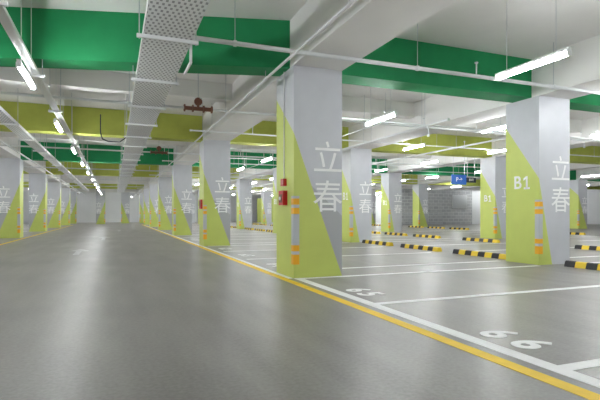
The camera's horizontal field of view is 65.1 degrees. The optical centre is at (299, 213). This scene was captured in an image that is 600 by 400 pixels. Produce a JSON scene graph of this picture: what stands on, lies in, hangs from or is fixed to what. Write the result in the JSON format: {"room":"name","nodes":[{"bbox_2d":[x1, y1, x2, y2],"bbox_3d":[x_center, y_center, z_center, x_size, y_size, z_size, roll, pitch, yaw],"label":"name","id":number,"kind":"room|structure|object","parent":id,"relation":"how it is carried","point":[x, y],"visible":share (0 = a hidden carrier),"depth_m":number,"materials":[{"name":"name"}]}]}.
{"room":"parking garage","nodes":[
{"label":"parking garage","id":0,"kind":"room"},
{"bbox_2d":[0,136,79,193],"bbox_3d":[-13.657,-2.780,23.095,0.860,0.780,71.000,0,0,-22],"label":"ceiling beam","id":1,"kind":"structure","parent":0,"point":[5,152],"depth_m":22.03,"materials":[{"name":"white paint"}]},
{"bbox_2d":[23,191,272,222],"bbox_3d":[-6.486,-1.070,64.219,54.800,4.200,0.200,0,0,-22],"label":"wall","id":2,"kind":"structure","parent":0,"point":[86,203],"depth_m":57.54,"materials":[{"name":"white paint"}]},
{"bbox_2d":[137,0,453,194],"bbox_3d":[-6.860,-2.780,25.785,0.860,0.780,71.000,0,0,-22],"label":"ceiling beam","id":3,"kind":"structure","parent":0,"point":[367,25],"depth_m":6.89,"materials":[{"name":"white paint"}]},
{"bbox_2d":[0,222,599,399],"bbox_3d":[6.614,1.130,31.117,55.200,0.200,71.400,0,0,-22],"label":"floor","id":4,"kind":"structure","parent":0,"point":[143,313],"depth_m":4.68,"materials":[{"name":"concrete"},{"name":"epoxy floor paint"}]},
{"bbox_2d":[0,158,22,237],"bbox_3d":[-12.607,-0.680,20.460,0.872,3.420,0.872,0,0,-22],"label":"concrete column","id":5,"kind":"structure","parent":4,"relation":"on","point":[11,169],"depth_m":20.11,"materials":[{"name":"paint"}]},
{"bbox_2d":[29,173,46,231],"bbox_3d":[-15.588,-0.680,27.992,0.872,3.420,0.872,0,0,-22],"label":"concrete column","id":6,"kind":"structure","parent":4,"relation":"on","point":[37,181],"depth_m":27.60,"materials":[{"name":"paint"}]},
{"bbox_2d":[47,182,60,227],"bbox_3d":[-18.569,-0.680,35.524,0.872,3.420,0.872,0,0,-22],"label":"concrete column","id":7,"kind":"structure","parent":4,"relation":"on","point":[53,188],"depth_m":35.14,"materials":[{"name":"paint"}]},
{"bbox_2d":[61,188,69,224],"bbox_3d":[-21.549,-0.680,43.055,0.872,3.420,0.872,0,0,-22],"label":"concrete column","id":8,"kind":"structure","parent":4,"relation":"on","point":[65,192],"depth_m":42.70,"materials":[{"name":"paint"}]},
{"bbox_2d":[70,192,76,223],"bbox_3d":[-24.530,-0.680,50.587,0.872,3.420,0.872,0,0,-22],"label":"concrete column","id":9,"kind":"structure","parent":4,"relation":"on","point":[73,195],"depth_m":50.26,"materials":[{"name":"paint"}]},
{"bbox_2d":[96,190,104,223],"bbox_3d":[-20.466,-0.680,48.281,0.872,3.420,0.872,0,0,-22],"label":"concrete column","id":10,"kind":"structure","parent":4,"relation":"on","point":[100,199],"depth_m":47.88,"materials":[{"name":"paint"}]},
{"bbox_2d":[121,192,129,222],"bbox_3d":[-19.386,-0.680,52.150,0.873,3.420,0.872,0,0,-22],"label":"concrete column","id":11,"kind":"structure","parent":4,"relation":"on","point":[125,196],"depth_m":51.77,"materials":[{"name":"paint"}]},
{"bbox_2d":[139,193,142,222],"bbox_3d":[-17.744,-0.680,53.273,0.873,3.420,0.872,0,0,-22],"label":"concrete column","id":12,"kind":"structure","parent":4,"relation":"on","point":[140,194],"depth_m":52.81,"materials":[{"name":"paint"}]},
{"bbox_2d":[143,189,148,224],"bbox_3d":[-14.763,-0.680,45.741,0.873,3.420,0.872,0,0,-22],"label":"concrete column","id":13,"kind":"structure","parent":4,"relation":"on","point":[145,191],"depth_m":45.27,"materials":[{"name":"paint"}]},
{"bbox_2d":[149,184,157,226],"bbox_3d":[-11.782,-0.680,38.209,0.873,3.420,0.872,0,0,-22],"label":"concrete column","id":14,"kind":"structure","parent":4,"relation":"on","point":[153,188],"depth_m":37.79,"materials":[{"name":"paint"}]},
{"bbox_2d":[158,177,171,229],"bbox_3d":[-8.802,-0.680,30.678,0.873,3.420,0.872,0,0,-22],"label":"concrete column","id":15,"kind":"structure","parent":4,"relation":"on","point":[164,183],"depth_m":30.28,"materials":[{"name":"paint"}]},
{"bbox_2d":[172,164,191,234],"bbox_3d":[-5.821,-0.680,23.146,0.873,3.420,0.872,0,0,-22],"label":"concrete column","id":16,"kind":"structure","parent":4,"relation":"on","point":[181,174],"depth_m":22.76,"materials":[{"name":"paint"}]},
{"bbox_2d":[192,194,194,222],"bbox_3d":[-12.825,-0.680,55.219,0.873,3.420,0.872,0,0,-22],"label":"concrete column","id":17,"kind":"structure","parent":4,"relation":"on","point":[193,195],"depth_m":54.92,"materials":[{"name":"paint"}]},
{"bbox_2d":[199,139,229,245],"bbox_3d":[-2.841,-0.680,15.614,0.873,3.420,0.872,0,0,-22],"label":"concrete column","id":18,"kind":"structure","parent":4,"relation":"on","point":[214,155],"depth_m":15.24,"materials":[{"name":"paint"}]},
{"bbox_2d":[145,225,290,278],"bbox_3d":[-7.689,1.028,26.549,0.080,0.003,40.970,0,0,-22],"label":"painted line","id":19,"kind":"object","parent":4,"relation":"on","point":[282,275],"visible":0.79,"depth_m":10.39,"materials":[{"name":"paint"}]},
{"bbox_2d":[237,179,251,228],"bbox_3d":[-3.883,-0.680,32.624,0.873,3.420,0.872,0,0,-22],"label":"concrete column","id":20,"kind":"structure","parent":4,"relation":"on","point":[244,187],"depth_m":32.25,"materials":[{"name":"paint"}]},
{"bbox_2d":[257,198,272,221],"bbox_3d":[-4.181,-0.470,59.754,2.600,3.000,0.200,0,0,-22],"label":"wall panel","id":21,"kind":"object","parent":4,"relation":"on","point":[258,199],"visible":0.21,"depth_m":59.28,"materials":[{"name":"paint"}]},
{"bbox_2d":[261,191,271,223],"bbox_3d":[-3.586,-0.680,50.164,0.873,3.420,0.872,0,0,-22],"label":"concrete column","id":22,"kind":"structure","parent":4,"relation":"on","point":[266,197],"depth_m":49.81,"materials":[{"name":"paint"}]},
{"bbox_2d":[273,169,276,233],"bbox_3d":[-0.902,-0.680,25.093,0.873,3.420,0.872,0,0,-22],"label":"concrete column","id":23,"kind":"structure","parent":4,"relation":"on","point":[274,170],"depth_m":24.95,"materials":[{"name":"paint"}]},
{"bbox_2d":[277,65,341,277],"bbox_3d":[0.140,-0.680,8.083,0.873,3.420,0.872,0,0,-22],"label":"concrete column","id":24,"kind":"structure","parent":4,"relation":"on","point":[309,227],"depth_m":7.72,"materials":[{"name":"paint"}]},
{"bbox_2d":[279,72,286,204],"bbox_3d":[-0.298,-1.270,7.894,0.105,2.240,0.220,0,0,-22],"label":"fire alarm box","id":25,"kind":"object","parent":24,"relation":"attached to","point":[283,182],"visible":1,"depth_m":7.89,"materials":[{"name":"red metal"}]},
{"bbox_2d":[342,148,371,241],"bbox_3d":[2.078,-0.680,17.561,0.873,3.420,0.872,0,0,-22],"label":"concrete column","id":26,"kind":"structure","parent":4,"relation":"on","point":[356,162],"depth_m":17.19,"materials":[{"name":"paint"}]},
{"bbox_2d":[346,289,383,295],"bbox_3d":[0.849,1.027,6.202,0.355,0.004,0.549,0,0,-22],"label":"bay number","id":27,"kind":"object","parent":4,"relation":"on","point":[350,290],"visible":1,"depth_m":6.14,"materials":[{"name":"white paint"}]},
{"bbox_2d":[143,225,599,399],"bbox_3d":[-4.934,1.028,19.288,0.120,0.003,56.500,0,0,-22],"label":"painted line","id":28,"kind":"object","parent":4,"relation":"on","point":[574,389],"visible":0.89,"depth_m":3.70,"materials":[{"name":"paint"}]},
{"bbox_2d":[372,189,375,223],"bbox_3d":[6.740,-0.680,45.539,0.873,3.420,0.872,0,0,-22],"label":"concrete column","id":29,"kind":"structure","parent":4,"relation":"on","point":[373,190],"depth_m":45.23,"materials":[{"name":"paint"}]},
{"bbox_2d":[362,240,392,245],"bbox_3d":[2.611,0.973,15.957,0.160,0.115,1.800,0,0,-22],"label":"wheel stop","id":30,"kind":"object","parent":4,"relation":"on","point":[363,241],"visible":0.98,"depth_m":15.76,"materials":[{"name":"yellow rubber"}]},
{"bbox_2d":[156,228,599,370],"bbox_3d":[-5.244,1.028,27.736,5.060,0.003,55.780,0,0,-22],"label":"parking lines","id":31,"kind":"object","parent":4,"relation":"on","point":[595,362],"visible":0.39,"depth_m":6.41,"materials":[{"name":"white paint"}]},
{"bbox_2d":[381,172,401,231],"bbox_3d":[5.356,-0.680,27.569,0.873,3.420,0.872,0,0,-22],"label":"concrete column","id":32,"kind":"structure","parent":4,"relation":"on","point":[391,183],"depth_m":27.23,"materials":[{"name":"paint"}]},
{"bbox_2d":[385,232,407,235],"bbox_3d":[4.657,0.973,22.882,0.160,0.115,1.800,0,0,-22],"label":"wheel stop","id":33,"kind":"object","parent":4,"relation":"on","point":[386,233],"visible":0.96,"depth_m":22.69,"materials":[{"name":"yellow rubber"}]},
{"bbox_2d":[231,224,599,262],"bbox_3d":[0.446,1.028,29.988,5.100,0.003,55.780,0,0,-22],"label":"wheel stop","id":34,"kind":"object","parent":4,"relation":"on","point":[231,224],"visible":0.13,"depth_m":16.36,"materials":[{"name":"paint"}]},
{"bbox_2d":[413,184,427,226],"bbox_3d":[9.720,-0.680,38.008,0.873,3.420,0.872,0,0,-22],"label":"concrete column","id":35,"kind":"structure","parent":4,"relation":"on","point":[420,191],"depth_m":37.65,"materials":[{"name":"paint"}]},
{"bbox_2d":[400,244,441,251],"bbox_3d":[3.499,0.973,13.713,0.160,0.115,1.800,0,0,-22],"label":"wheel stop","id":36,"kind":"object","parent":4,"relation":"on","point":[411,246],"visible":0.97,"depth_m":13.52,"materials":[{"name":"yellow rubber"}]},
{"bbox_2d":[403,213,442,224],"bbox_3d":[11.648,0.490,44.348,4.558,1.080,0.160,0,0,-22],"label":"crowd barrier","id":37,"kind":"object","parent":4,"relation":"on","point":[403,213],"visible":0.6,"depth_m":44.70,"materials":[{"name":"grey metal"}]},
{"bbox_2d":[413,234,440,237],"bbox_3d":[5.545,0.973,20.638,0.160,0.115,1.800,0,0,-22],"label":"wheel stop","id":38,"kind":"object","parent":4,"relation":"on","point":[414,235],"visible":0.93,"depth_m":20.50,"materials":[{"name":"yellow rubber"}]},
{"bbox_2d":[294,278,599,387],"bbox_3d":[2.815,1.028,0.318,0.130,0.003,15.520,0,0,-22],"label":"painted line","id":39,"kind":"object","parent":4,"relation":"on","point":[575,375],"visible":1,"depth_m":3.76,"materials":[{"name":"paint"}]},
{"bbox_2d":[453,249,505,259],"bbox_3d":[4.387,0.973,11.469,0.160,0.115,1.800,0,0,-22],"label":"wheel stop","id":40,"kind":"object","parent":4,"relation":"on","point":[455,251],"visible":0.96,"depth_m":11.37,"materials":[{"name":"yellow rubber"}]},
{"bbox_2d":[462,237,499,242],"bbox_3d":[6.749,0.973,17.595,0.160,0.115,1.800,0,0,-22],"label":"wheel stop","id":41,"kind":"object","parent":4,"relation":"on","point":[463,238],"visible":0.96,"depth_m":17.46,"materials":[{"name":"yellow rubber"}]},
{"bbox_2d":[372,227,597,240],"bbox_3d":[6.769,1.028,32.491,7.900,0.003,55.780,0,0,-22],"label":"parking lines","id":42,"kind":"object","parent":4,"relation":"on","point":[372,227],"visible":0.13,"depth_m":26.11,"materials":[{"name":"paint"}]},
{"bbox_2d":[480,156,505,238],"bbox_3d":[8.336,-0.680,20.037,0.873,3.420,0.872,0,0,-22],"label":"concrete column","id":43,"kind":"structure","parent":4,"relation":"on","point":[492,169],"depth_m":19.67,"materials":[{"name":"paint"}]},
{"bbox_2d":[479,331,551,348],"bbox_3d":[1.771,1.027,3.871,0.355,0.004,0.562,0,0,-22],"label":"bay number","id":44,"kind":"object","parent":4,"relation":"on","point":[499,334],"visible":1,"depth_m":3.78,"materials":[{"name":"white paint"}]},
{"bbox_2d":[506,96,569,264],"bbox_3d":[5.059,-0.680,10.029,0.873,3.420,0.872,0,0,-22],"label":"concrete column","id":45,"kind":"structure","parent":4,"relation":"on","point":[537,127],"depth_m":9.70,"materials":[{"name":"paint"}]},
{"bbox_2d":[570,180,586,228],"bbox_3d":[19.582,-0.680,33.199,0.873,3.420,0.872,0,0,-22],"label":"concrete column","id":46,"kind":"structure","parent":4,"relation":"on","point":[578,188],"depth_m":32.86,"materials":[{"name":"paint"}]},
{"bbox_2d":[564,260,599,270],"bbox_3d":[5.592,0.973,8.426,0.160,0.115,1.800,0,0,-22],"label":"wheel stop","id":47,"kind":"object","parent":4,"relation":"on","point":[575,264],"visible":1,"depth_m":8.88,"materials":[{"name":"yellow rubber"}]},
{"bbox_2d":[574,245,599,250],"bbox_3d":[8.525,0.973,13.107,0.160,0.115,1.800,0,0,-22],"label":"wheel stop","id":48,"kind":"object","parent":4,"relation":"on","point":[585,247],"visible":0.98,"depth_m":13.55,"materials":[{"name":"yellow rubber"}]},
{"bbox_2d":[0,0,599,163],"bbox_3d":[6.614,-3.270,31.117,55.200,0.200,71.400,0,0,-22],"label":"ceiling","id":49,"kind":"structure","parent":0,"point":[478,25],"depth_m":8.12,"materials":[{"name":"white paint"}]},
{"bbox_2d":[16,50,35,89],"bbox_3d":[-3.741,-1.938,6.382,0.060,0.306,1.484,0,0,-22],"label":"tube light","id":50,"kind":"object","parent":49,"relation":"hanging from","point":[20,66],"depth_m":6.36,"materials":[{"name":"white plastic"}]},
{"bbox_2d":[0,137,83,194],"bbox_3d":[-12.720,-2.676,23.445,0.080,0.988,70.040,0,0,-22],"label":"pipe","id":51,"kind":"object","parent":49,"relation":"hanging from","point":[1,141],"visible":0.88,"depth_m":18.90,"materials":[{"name":"white metal"}]},
{"bbox_2d":[0,106,88,190],"bbox_3d":[-10.061,-2.690,18.765,0.460,0.960,59.700,0,0,-22],"label":"cable tray","id":52,"kind":"object","parent":49,"relation":"hanging from","point":[6,119],"visible":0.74,"depth_m":14.92,"materials":[{"name":"white paint"}]},
{"bbox_2d":[0,0,101,191],"bbox_3d":[-8.833,-2.630,19.250,0.260,1.080,59.700,0,0,-22],"label":"cable tray","id":53,"kind":"object","parent":49,"relation":"hanging from","point":[6,21],"visible":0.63,"depth_m":7.23,"materials":[{"name":"white paint"}]},
{"bbox_2d":[53,118,62,132],"bbox_3d":[-5.264,-2.519,10.231,0.060,1.298,1.200,0,0,-22],"label":"tube light","id":54,"kind":"object","parent":49,"relation":"hanging from","point":[55,121],"visible":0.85,"depth_m":10.09,"materials":[{"name":"white plastic"}]},
{"bbox_2d":[0,131,184,145],"bbox_3d":[-7.690,-2.970,17.950,6.450,0.400,0.300,0,0,-22],"label":"joist","id":55,"kind":"object","parent":49,"relation":"attached to","point":[2,133],"visible":0.33,"depth_m":17.71,"materials":[{"name":"white paint"}]},
{"bbox_2d":[21,141,173,165],"bbox_3d":[-9.217,-2.780,21.809,6.450,0.780,0.500,0,0,-22],"label":"cross beam","id":56,"kind":"structure","parent":49,"relation":"attached to","point":[62,155],"depth_m":21.48,"materials":[{"name":"green paint"}]},
{"bbox_2d":[0,101,202,141],"bbox_3d":[-6.236,-2.780,14.277,6.450,0.780,0.500,0,0,-22],"label":"cross beam","id":57,"kind":"structure","parent":49,"relation":"attached to","point":[33,117],"depth_m":14.04,"materials":[{"name":"paint"}]},
{"bbox_2d":[46,161,158,176],"bbox_3d":[-12.197,-2.780,29.340,6.450,0.780,0.500,0,0,-22],"label":"cross beam","id":58,"kind":"structure","parent":49,"relation":"attached to","point":[54,171],"depth_m":29.07,"materials":[{"name":"paint"}]},
{"bbox_2d":[60,175,149,184],"bbox_3d":[-15.178,-2.780,36.872,6.450,0.780,0.500,0,0,-22],"label":"cross beam","id":59,"kind":"structure","parent":49,"relation":"attached to","point":[114,179],"depth_m":36.61,"materials":[{"name":"white paint"}]},
{"bbox_2d":[70,183,143,188],"bbox_3d":[-18.159,-2.780,44.404,6.450,0.780,0.500,0,0,-22],"label":"cross beam","id":60,"kind":"structure","parent":49,"relation":"attached to","point":[89,185],"depth_m":44.06,"materials":[{"name":"paint"}]},
{"bbox_2d":[76,188,139,192],"bbox_3d":[-21.139,-2.780,51.935,6.450,0.780,0.500,0,0,-22],"label":"cross beam","id":61,"kind":"structure","parent":49,"relation":"attached to","point":[78,189],"depth_m":51.77,"materials":[{"name":"white paint"}]},
{"bbox_2d":[0,67,231,102],"bbox_3d":[-4.709,-2.970,10.418,6.450,0.400,0.300,0,0,-22],"label":"joist","id":62,"kind":"object","parent":49,"relation":"attached to","point":[76,79],"visible":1,"depth_m":10.45,"materials":[{"name":"white paint"}]},
{"bbox_2d":[0,7,289,75],"bbox_3d":[-3.568,-2.780,7.536,6.798,0.780,0.484,0,0,-7],"label":"cross beam","id":63,"kind":"structure","parent":49,"relation":"attached to","point":[63,38],"depth_m":7.40,"materials":[{"name":"green paint"}]},
{"bbox_2d":[23,184,272,189],"bbox_3d":[-9.796,-2.741,42.368,31.037,0.857,0.075,0,0,-22],"label":"pipe","id":64,"kind":"object","parent":49,"relation":"hanging from","point":[23,184],"visible":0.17,"depth_m":39.96,"materials":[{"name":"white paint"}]},
{"bbox_2d":[150,146,167,154],"bbox_3d":[-5.393,-2.721,17.977,0.630,0.897,0.155,0,0,-22],"label":"valve","id":65,"kind":"object","parent":49,"relation":"attached to","point":[158,147],"visible":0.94,"depth_m":17.95,"materials":[{"name":"brown metal"}]},
{"bbox_2d":[117,0,210,191],"bbox_3d":[-7.202,-2.650,19.896,0.740,1.040,59.700,0,0,-22],"label":"cable tray","id":66,"kind":"object","parent":49,"relation":"hanging from","point":[170,27],"visible":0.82,"depth_m":6.79,"materials":[{"name":"white paint"}]},
{"bbox_2d":[183,74,212,113],"bbox_3d":[-2.273,-2.721,10.500,0.630,0.897,0.154,0,0,-22],"label":"valve","id":67,"kind":"object","parent":49,"relation":"attached to","point":[197,101],"visible":0.96,"depth_m":10.48,"materials":[{"name":"red paint"},{"name":"cast iron"}]},
{"bbox_2d":[23,174,380,186],"bbox_3d":[-6.816,-2.741,34.836,31.037,0.857,0.075,0,0,-22],"label":"pipe","id":68,"kind":"object","parent":49,"relation":"hanging from","point":[24,174],"visible":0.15,"depth_m":32.24,"materials":[{"name":"white metal"}]},
{"bbox_2d":[192,166,238,179],"bbox_3d":[-6.339,-2.780,31.659,4.430,0.780,0.500,0,0,-22],"label":"cross beam","id":69,"kind":"structure","parent":49,"relation":"attached to","point":[194,169],"depth_m":32.02,"materials":[{"name":"paint"}]},
{"bbox_2d":[192,151,276,168],"bbox_3d":[-3.359,-2.780,24.127,4.430,0.780,0.500,0,0,-22],"label":"cross beam","id":70,"kind":"structure","parent":49,"relation":"attached to","point":[249,161],"depth_m":24.22,"materials":[{"name":"green paint"}]},
{"bbox_2d":[23,162,450,180],"bbox_3d":[-3.835,-2.741,27.305,31.037,0.857,0.075,0,0,-22],"label":"pipe","id":71,"kind":"object","parent":49,"relation":"hanging from","point":[63,162],"visible":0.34,"depth_m":25.57,"materials":[{"name":"white metal"}]},
{"bbox_2d":[0,134,479,167],"bbox_3d":[-0.855,-2.741,19.773,31.037,0.857,0.075,0,0,-22],"label":"pipe","id":72,"kind":"object","parent":49,"relation":"hanging from","point":[40,134],"visible":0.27,"depth_m":18.32,"materials":[{"name":"white metal"}]},
{"bbox_2d":[135,0,356,194],"bbox_3d":[-7.561,-2.696,25.492,0.059,0.948,70.029,0,0,-22],"label":"pipe","id":73,"kind":"object","parent":49,"relation":"hanging from","point":[349,4],"visible":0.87,"depth_m":7.57,"materials":[{"name":"white metal"}]},
{"bbox_2d":[230,180,272,186],"bbox_3d":[-3.732,-2.780,41.402,5.870,0.780,0.500,0,0,-22],"label":"cross beam","id":74,"kind":"structure","parent":49,"relation":"attached to","point":[258,181],"depth_m":41.27,"materials":[{"name":"white paint"}]},
{"bbox_2d":[230,144,276,150],"bbox_3d":[-1.832,-2.970,20.268,4.430,0.400,0.300,0,0,-22],"label":"joist","id":75,"kind":"object","parent":49,"relation":"attached to","point":[232,146],"visible":0.07,"depth_m":20.07,"materials":[{"name":"white paint"}]},
{"bbox_2d":[149,174,418,182],"bbox_3d":[0.266,-2.745,31.939,20.059,0.849,0.060,0,0,-22],"label":"pipe","id":76,"kind":"object","parent":49,"relation":"hanging from","point":[149,174],"visible":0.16,"depth_m":30.54,"materials":[{"name":"white metal"}]},
{"bbox_2d":[194,95,383,186],"bbox_3d":[-5.271,-2.712,30.169,0.032,0.915,40.016,0,0,-22],"label":"conduit","id":77,"kind":"object","parent":49,"relation":"attached to","point":[364,95],"visible":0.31,"depth_m":13.04,"materials":[{"name":"white metal"}]},
{"bbox_2d":[230,121,348,147],"bbox_3d":[-0.378,-2.780,16.595,4.430,0.780,0.500,0,0,-22],"label":"cross beam","id":78,"kind":"structure","parent":49,"relation":"attached to","point":[264,127],"depth_m":16.01,"materials":[{"name":"paint"}]},
{"bbox_2d":[0,84,599,141],"bbox_3d":[2.126,-2.741,12.241,31.037,0.857,0.075,0,0,-22],"label":"pipe","id":79,"kind":"object","parent":49,"relation":"hanging from","point":[49,85],"visible":0.5,"depth_m":10.84,"materials":[{"name":"white metal"}]},
{"bbox_2d":[192,118,449,191],"bbox_3d":[-6.176,-2.676,35.444,0.080,0.988,52.540,0,0,-22],"label":"pipe","id":80,"kind":"object","parent":49,"relation":"hanging from","point":[446,119],"visible":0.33,"depth_m":13.69,"materials":[{"name":"white metal"}]},
{"bbox_2d":[162,160,479,173],"bbox_3d":[3.247,-2.745,24.407,20.059,0.849,0.060,0,0,-22],"label":"pipe","id":81,"kind":"object","parent":49,"relation":"hanging from","point":[162,160],"visible":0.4,"depth_m":24.85,"materials":[{"name":"white metal"}]},
{"bbox_2d":[230,154,435,171],"bbox_3d":[1.666,-2.500,19.265,9.524,1.340,0.060,0,0,-22],"label":"pipe","id":82,"kind":"object","parent":49,"relation":"hanging from","point":[272,154],"visible":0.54,"depth_m":19.90,"materials":[{"name":"white metal"}]},
{"bbox_2d":[230,137,505,191],"bbox_3d":[-2.829,-2.701,36.769,0.080,0.938,52.540,0,0,-22],"label":"pipe","id":83,"kind":"object","parent":49,"relation":"hanging from","point":[504,137],"visible":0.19,"depth_m":16.88,"materials":[{"name":"white metal"}]},
{"bbox_2d":[342,95,413,118],"bbox_3d":[1.149,-2.970,12.736,4.430,0.400,0.300,0,0,-22],"label":"joist","id":84,"kind":"object","parent":49,"relation":"attached to","point":[350,105],"visible":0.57,"depth_m":12.97,"materials":[{"name":"white paint"}]},
{"bbox_2d":[372,158,386,172],"bbox_3d":[2.229,-2.780,26.338,5.870,0.780,0.500,0,0,-22],"label":"cross beam","id":85,"kind":"structure","parent":49,"relation":"attached to","point":[383,166],"depth_m":27.02,"materials":[{"name":"green paint"}]},
{"bbox_2d":[365,87,397,125],"bbox_3d":[1.681,-2.554,9.828,0.060,1.228,1.200,0,0,-22],"label":"tube light","id":86,"kind":"object","parent":49,"relation":"hanging from","point":[394,113],"visible":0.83,"depth_m":9.86,"materials":[{"name":"white plastic"}]},
{"bbox_2d":[184,23,599,94],"bbox_3d":[4.780,-2.585,8.993,13.693,1.170,0.593,0,0,-22],"label":"pipe","id":87,"kind":"object","parent":49,"relation":"hanging from","point":[234,43],"visible":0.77,"depth_m":7.29,"materials":[{"name":"white metal"}]},
{"bbox_2d":[190,126,599,156],"bbox_3d":[6.227,-2.745,16.876,20.059,0.849,0.060,0,0,-22],"label":"pipe","id":88,"kind":"object","parent":49,"relation":"hanging from","point":[402,143],"visible":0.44,"depth_m":15.34,"materials":[{"name":"white metal"}]},
{"bbox_2d":[372,174,417,183],"bbox_3d":[6.051,-2.780,36.562,7.040,0.780,0.500,0,0,-22],"label":"cross beam","id":89,"kind":"structure","parent":49,"relation":"attached to","point":[404,176],"depth_m":37.24,"materials":[{"name":"paint"}]},
{"bbox_2d":[372,152,430,158],"bbox_3d":[3.757,-2.970,22.480,5.870,0.400,0.300,0,0,-22],"label":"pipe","id":90,"kind":"object","parent":49,"relation":"attached to","point":[379,154],"visible":0.29,"depth_m":22.71,"materials":[{"name":"white metal"}]},
{"bbox_2d":[403,143,425,150],"bbox_3d":[3.818,-2.684,15.761,0.060,0.968,1.200,0,0,-22],"label":"tube light","id":91,"kind":"object","parent":49,"relation":"hanging from","point":[422,144],"visible":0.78,"depth_m":15.70,"materials":[{"name":"white plastic"}]},
{"bbox_2d":[372,134,491,157],"bbox_3d":[5.210,-2.780,18.807,5.870,0.780,0.500,0,0,-22],"label":"cross beam","id":92,"kind":"structure","parent":49,"relation":"attached to","point":[434,139],"depth_m":18.79,"materials":[{"name":"paint"}]},
{"bbox_2d":[342,38,531,102],"bbox_3d":[2.602,-2.780,9.064,4.430,0.780,0.500,0,0,-22],"label":"cross beam","id":93,"kind":"structure","parent":49,"relation":"attached to","point":[397,50],"depth_m":8.84,"materials":[{"name":"green paint"}]},
{"bbox_2d":[402,163,479,176],"bbox_3d":[9.031,-2.780,29.030,7.040,0.780,0.500,0,0,-22],"label":"cross beam","id":94,"kind":"structure","parent":49,"relation":"attached to","point":[443,170],"depth_m":28.90,"materials":[{"name":"green paint"}]},
{"bbox_2d":[428,179,479,185],"bbox_3d":[13.164,-2.780,39.377,6.540,0.780,0.500,0,0,-22],"label":"cross beam","id":95,"kind":"structure","parent":49,"relation":"attached to","point":[477,183],"depth_m":39.41,"materials":[{"name":"paint"}]},
{"bbox_2d":[451,157,465,184],"bbox_3d":[6.814,-2.215,20.148,0.750,1.910,0.066,0,0,-22],"label":"direction sign","id":96,"kind":"object","parent":49,"relation":"hanging from","point":[455,179],"visible":0.99,"depth_m":20.12,"materials":[{"name":"blue"}]},
{"bbox_2d":[342,111,599,147],"bbox_3d":[4.646,-2.500,11.733,9.524,1.340,0.060,0,0,-22],"label":"pipe","id":97,"kind":"object","parent":49,"relation":"hanging from","point":[384,121],"visible":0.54,"depth_m":11.25,"materials":[{"name":"white metal"}]},
{"bbox_2d":[466,157,475,182],"bbox_3d":[7.418,-2.265,20.387,0.500,1.810,0.066,0,0,-22],"label":"direction sign","id":98,"kind":"object","parent":49,"relation":"hanging from","point":[468,179],"visible":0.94,"depth_m":20.34,"materials":[{"name":"grey"}]},
{"bbox_2d":[481,124,505,132],"bbox_3d":[5.198,-2.684,12.274,0.060,0.968,1.200,0,0,-22],"label":"tube light","id":99,"kind":"object","parent":49,"relation":"hanging from","point":[504,125],"visible":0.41,"depth_m":12.36,"materials":[{"name":"white plastic"}]},
{"bbox_2d":[472,115,581,132],"bbox_3d":[6.737,-2.970,14.948,5.870,0.400,0.300,0,0,-22],"label":"joist","id":100,"kind":"object","parent":49,"relation":"attached to","point":[575,125],"visible":0.29,"depth_m":14.71,"materials":[{"name":"white paint"}]},
{"bbox_2d":[494,0,571,80],"bbox_3d":[3.080,-2.554,6.295,0.060,1.228,1.200,0,0,-22],"label":"tube light","id":101,"kind":"object","parent":49,"relation":"hanging from","point":[565,52],"visible":1,"depth_m":6.21,"materials":[{"name":"glowing plastic diffuser"},{"name":"metal"}]},
{"bbox_2d":[570,146,599,164],"bbox_3d":[12.012,-2.780,21.498,7.040,0.780,0.500,0,0,-22],"label":"cross beam","id":102,"kind":"structure","parent":49,"relation":"attached to","point":[589,150],"depth_m":21.74,"materials":[{"name":"paint"}]},
{"bbox_2d":[570,94,599,112],"bbox_3d":[8.191,-2.780,11.275,5.870,0.780,0.500,0,0,-22],"label":"cross beam","id":103,"kind":"structure","parent":49,"relation":"attached to","point":[591,102],"depth_m":10.34,"materials":[{"name":"green paint"}]},
{"bbox_2d":[376,194,380,222],"bbox_3d":[8.433,-0.675,56.142,13.000,3.410,0.200,0,0,-22],"label":"wall","id":104,"kind":"structure","parent":0,"point":[378,200],"depth_m":56.42,"materials":[{"name":"white paint"}]},
{"bbox_2d":[192,34,599,193],"bbox_3d":[-1.941,-2.780,27.732,0.860,0.780,71.000,0,0,-22],"label":"ceiling beam","id":105,"kind":"structure","parent":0,"point":[581,70],"depth_m":11.30,"materials":[{"name":"white paint"}]},
{"bbox_2d":[232,117,599,195],"bbox_3d":[4.317,-2.780,30.208,0.860,0.780,71.000,0,0,-22],"label":"ceiling beam","id":106,"kind":"structure","parent":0,"point":[589,126],"depth_m":21.38,"materials":[{"name":"white paint"}]},
{"bbox_2d":[402,189,479,224],"bbox_3d":[18.485,-0.675,47.860,20.400,3.410,0.200,0,0,-22],"label":"wall partition","id":107,"kind":"structure","parent":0,"point":[439,201],"depth_m":46.13,"materials":[{"name":"grey brick"}]},
{"bbox_2d":[452,195,466,207],"bbox_3d":[15.852,-1.220,46.635,1.800,1.300,0.140,0,0,-22],"label":"air vent","id":108,"kind":"object","parent":107,"relation":"in","point":[458,201],"visible":1,"depth_m":46.59,"materials":[{"name":"grey metal"}]},
{"bbox_2d":[372,163,599,188],"bbox_3d":[11.663,-2.780,33.115,0.860,0.780,71.000,0,0,-22],"label":"ceiling beam","id":109,"kind":"structure","parent":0,"point":[573,166],"depth_m":34.88,"materials":[{"name":"white paint"}]},
{"bbox_2d":[431,168,599,189],"bbox_3d":[18.543,-2.780,35.838,0.860,0.780,71.000,0,0,-22],"label":"ceiling beam","id":110,"kind":"structure","parent":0,"point":[579,173],"depth_m":32.61,"materials":[{"name":"white paint"}]},
{"bbox_2d":[587,189,599,223],"bbox_3d":[32.184,-1.070,41.236,0.200,4.200,71.400,0,0,-22],"label":"wall","id":111,"kind":"structure","parent":0,"point":[593,195],"depth_m":47.43,"materials":[{"name":"white paint"}]},
{"bbox_2d":[587,181,599,186],"bbox_3d":[25.982,-2.780,38.782,0.860,0.780,71.000,0,0,-22],"label":"ceiling beam","id":112,"kind":"structure","parent":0,"point":[592,183],"depth_m":40.06,"materials":[{"name":"white paint"}]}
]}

